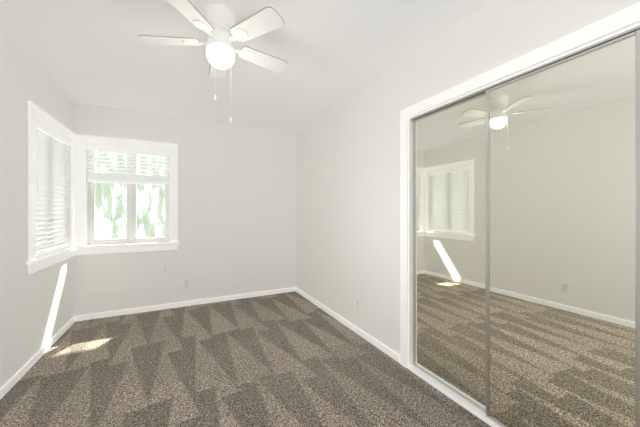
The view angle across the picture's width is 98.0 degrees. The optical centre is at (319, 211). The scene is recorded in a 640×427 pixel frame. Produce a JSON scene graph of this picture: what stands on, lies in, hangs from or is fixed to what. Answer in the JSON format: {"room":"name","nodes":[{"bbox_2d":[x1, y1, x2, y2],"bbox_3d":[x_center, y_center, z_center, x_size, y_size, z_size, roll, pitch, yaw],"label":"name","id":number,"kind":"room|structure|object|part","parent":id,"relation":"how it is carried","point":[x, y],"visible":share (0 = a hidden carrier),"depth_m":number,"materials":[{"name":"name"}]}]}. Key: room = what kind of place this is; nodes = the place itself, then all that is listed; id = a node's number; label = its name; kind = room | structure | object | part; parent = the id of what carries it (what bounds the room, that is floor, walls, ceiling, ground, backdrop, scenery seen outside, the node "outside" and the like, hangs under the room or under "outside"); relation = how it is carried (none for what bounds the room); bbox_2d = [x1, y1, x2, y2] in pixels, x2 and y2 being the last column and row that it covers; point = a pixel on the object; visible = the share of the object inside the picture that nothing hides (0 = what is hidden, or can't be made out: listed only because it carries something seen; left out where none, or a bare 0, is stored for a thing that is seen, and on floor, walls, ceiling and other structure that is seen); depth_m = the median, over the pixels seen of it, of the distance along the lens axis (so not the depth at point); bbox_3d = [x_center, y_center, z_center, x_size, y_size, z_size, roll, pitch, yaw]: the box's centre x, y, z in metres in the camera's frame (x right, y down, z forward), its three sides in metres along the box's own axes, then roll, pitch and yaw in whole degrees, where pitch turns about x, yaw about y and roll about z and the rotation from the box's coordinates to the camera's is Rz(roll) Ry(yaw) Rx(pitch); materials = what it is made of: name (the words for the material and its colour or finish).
{"room":"empty bedroom","nodes":[
{"label":"empty bedroom","id":0,"kind":"room"},
{"bbox_2d":[0,28,73,388],"bbox_3d":[-1.770,0.010,0.993,0.150,2.440,4.665,0,0,-27],"label":"wall","id":1,"kind":"structure","parent":0,"point":[36,311],"depth_m":2.08,"materials":[{"name":"white paint"}]},
{"bbox_2d":[0,316,76,399],"bbox_3d":[-1.729,1.199,1.098,0.017,0.062,4.515,0,0,-27],"label":"baseboard","id":2,"kind":"structure","parent":1,"relation":"attached to","point":[20,373],"depth_m":2.22,"materials":[{"name":"white wood"}]},
{"bbox_2d":[28,100,75,260],"bbox_3d":[-2.560,-0.240,2.605,0.157,1.250,1.055,0,0,-27],"label":"window","id":3,"kind":"structure","parent":1,"relation":"in","point":[44,205],"depth_m":2.55,"materials":[{"name":"white plastic"}]},
{"bbox_3d":[-2.539,-0.198,2.616,0.062,1.141,0.847,0,0,-27],"label":"left window blind rails","id":4,"kind":"part","parent":3,"relation":"part of","materials":[{"name":"white plastic"}]},
{"bbox_2d":[53,137,53,248],"bbox_3d":[-2.516,-0.183,2.627,0.002,1.073,0.002,0,0,-27],"label":"blind cord","id":5,"kind":"object","parent":3,"relation":"hanging from","point":[53,181],"depth_m":2.63,"materials":[{"name":"white fabric"}]},
{"bbox_2d":[26,246,77,273],"bbox_3d":[-2.514,0.438,2.628,0.110,0.105,1.085,0,0,-27],"label":"sill","id":6,"kind":"structure","parent":1,"relation":"attached to","point":[40,262],"depth_m":2.49,"materials":[{"name":"white wood"}]},
{"bbox_2d":[74,103,295,315],"bbox_3d":[-1.262,0.010,3.944,3.710,2.440,0.150,0,0,-27],"label":"wall","id":7,"kind":"structure","parent":0,"point":[236,210],"depth_m":3.74,"materials":[{"name":"white paint"}]},
{"bbox_2d":[75,134,177,245],"bbox_3d":[-2.310,-0.240,3.396,1.035,1.250,0.157,0,0,-27],"label":"window","id":8,"kind":"structure","parent":7,"relation":"in","point":[131,169],"depth_m":3.37,"materials":[{"name":"white plastic"}]},
{"bbox_2d":[92,150,92,197],"bbox_3d":[-2.606,-0.425,3.184,0.008,0.550,0.016,0,0,-27],"label":"blind cord","id":9,"kind":"object","parent":8,"relation":"hanging from","point":[92,150],"depth_m":3.18,"materials":[{"name":"white fabric"}]},
{"bbox_3d":[-2.299,-0.554,3.375,0.827,0.428,0.062,0,0,-27],"label":"back window blind rails","id":10,"kind":"part","parent":8,"relation":"part of","materials":[{"name":"white plastic"}]},
{"bbox_2d":[163,156,163,207],"bbox_3d":[-1.972,-0.370,3.502,0.013,0.660,0.013,0,0,42],"label":"blind cord","id":11,"kind":"object","parent":8,"relation":"hanging from","point":[163,178],"depth_m":3.50,"materials":[{"name":"white fabric"}]},
{"bbox_2d":[76,241,179,254],"bbox_3d":[-2.286,0.438,3.350,1.065,0.105,0.110,0,0,-27],"label":"sill","id":12,"kind":"structure","parent":7,"relation":"attached to","point":[118,248],"depth_m":3.31,"materials":[{"name":"white wood"}]},
{"bbox_2d":[77,287,294,320],"bbox_3d":[-1.547,1.199,3.709,2.630,0.062,0.013,0,0,-27],"label":"baseboard","id":13,"kind":"structure","parent":7,"relation":"attached to","point":[218,299],"depth_m":3.56,"materials":[{"name":"white wood"}]},
{"bbox_2d":[184,279,189,287],"bbox_3d":[-1.731,0.940,3.619,0.070,0.114,0.008,0,0,-27],"label":"electrical outlet","id":14,"kind":"object","parent":7,"relation":"attached to","point":[186,283],"visible":1,"depth_m":3.62,"materials":[{"name":"white plastic"}]},
{"bbox_2d":[0,291,490,426],"bbox_3d":[-0.213,1.280,1.860,3.710,0.100,4.815,0,0,-27],"label":"floor","id":15,"kind":"structure","parent":0,"point":[292,359],"depth_m":2.06,"materials":[{"name":"brown carpet"}]},
{"bbox_2d":[0,0,492,132],"bbox_3d":[-0.213,-1.260,1.860,3.710,0.100,4.815,0,0,-27],"label":"ceiling","id":16,"kind":"structure","parent":0,"point":[332,53],"depth_m":2.10,"materials":[{"name":"white paint"}]},
{"bbox_2d":[138,0,287,121],"bbox_3d":[-0.607,-0.870,1.714,0.892,0.680,0.874,0,0,-27],"label":"ceiling fan","id":17,"kind":"object","parent":16,"relation":"hanging from","point":[220,27],"visible":1,"depth_m":1.62,"materials":[{"name":"white"}]},
{"bbox_3d":[-0.603,-1.092,1.689,0.182,0.236,0.182,0,0,-27],"label":"motor","id":18,"kind":"part","parent":17,"relation":"part of","materials":[{"name":"white metal"}]},
{"bbox_3d":[-0.603,-0.926,1.689,0.166,0.096,0.166,0,0,-27],"label":"globe","id":19,"kind":"part","parent":17,"relation":"part of"},
{"bbox_2d":[296,0,639,354],"bbox_3d":[0.723,0.010,2.247,0.110,2.440,4.665,0,0,-27],"label":"wall","id":20,"kind":"structure","parent":0,"point":[347,202],"depth_m":2.52,"materials":[{"name":"white paint"}]},
{"bbox_2d":[295,287,399,362],"bbox_3d":[0.136,1.199,3.270,0.017,0.062,2.278,0,0,-27],"label":"baseboard","id":21,"kind":"structure","parent":20,"relation":"attached to","point":[376,343],"depth_m":2.82,"materials":[{"name":"white wood"}]},
{"bbox_2d":[356,298,359,310],"bbox_3d":[0.379,0.930,2.799,0.008,0.114,0.070,0,0,-27],"label":"electrical outlet","id":22,"kind":"object","parent":20,"relation":"attached to","point":[357,304],"visible":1,"depth_m":2.79,"materials":[{"name":"white plastic"}]},
{"bbox_2d":[408,365,500,426],"bbox_3d":[1.002,1.218,1.639,0.087,0.023,1.228,0,0,-27],"label":"track","id":23,"kind":"object","parent":20,"relation":"in","point":[462,402],"visible":0.56,"depth_m":1.81,"materials":[{"name":"white metal"}]},
{"bbox_2d":[415,95,485,409],"bbox_3d":[0.877,0.246,1.913,0.006,1.892,0.583,0,0,-27],"label":"mirror","id":24,"kind":"object","parent":23,"relation":"attached to","point":[450,247],"visible":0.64,"depth_m":1.87,"materials":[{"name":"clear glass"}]},
{"bbox_2d":[413,29,639,426],"bbox_3d":[1.002,0.245,1.639,0.049,1.922,1.226,0,0,-27],"label":"mirrored closet doors","id":25,"kind":"structure","parent":23,"relation":"on","point":[636,33],"depth_m":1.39,"materials":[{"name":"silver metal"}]},
{"bbox_3d":[0.879,0.245,1.913,0.022,1.922,0.625,0,0,-27],"label":"mirror door frame","id":26,"kind":"part","parent":25,"relation":"part of","materials":[{"name":"silver metal"}]},
{"bbox_3d":[1.125,0.245,1.364,0.022,1.922,0.625,0,0,-27],"label":"mirror door frame","id":27,"kind":"part","parent":25,"relation":"part of","materials":[{"name":"silver metal"}]},
{"bbox_2d":[400,2,639,367],"bbox_3d":[1.016,0.210,1.646,0.126,2.040,1.396,0,0,-27],"label":"trim","id":28,"kind":"structure","parent":20,"relation":"attached to","point":[619,20],"depth_m":1.92,"materials":[{"name":"white wood"}]},
{"bbox_2d":[410,26,639,119],"bbox_3d":[1.009,-0.722,1.642,0.072,0.009,1.228,0,0,-27],"label":"track","id":29,"kind":"object","parent":20,"relation":"attached to","point":[509,79],"visible":0.52,"depth_m":1.49,"materials":[{"name":"silver metal"}]},
{"label":"outside","id":30,"kind":"structure","parent":0,"visible":0},
{"bbox_2d":[45,151,164,242],"bbox_3d":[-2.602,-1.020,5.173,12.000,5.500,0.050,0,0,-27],"label":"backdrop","id":31,"kind":"structure","parent":30,"point":[146,203],"depth_m":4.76,"materials":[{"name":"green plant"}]}
]}

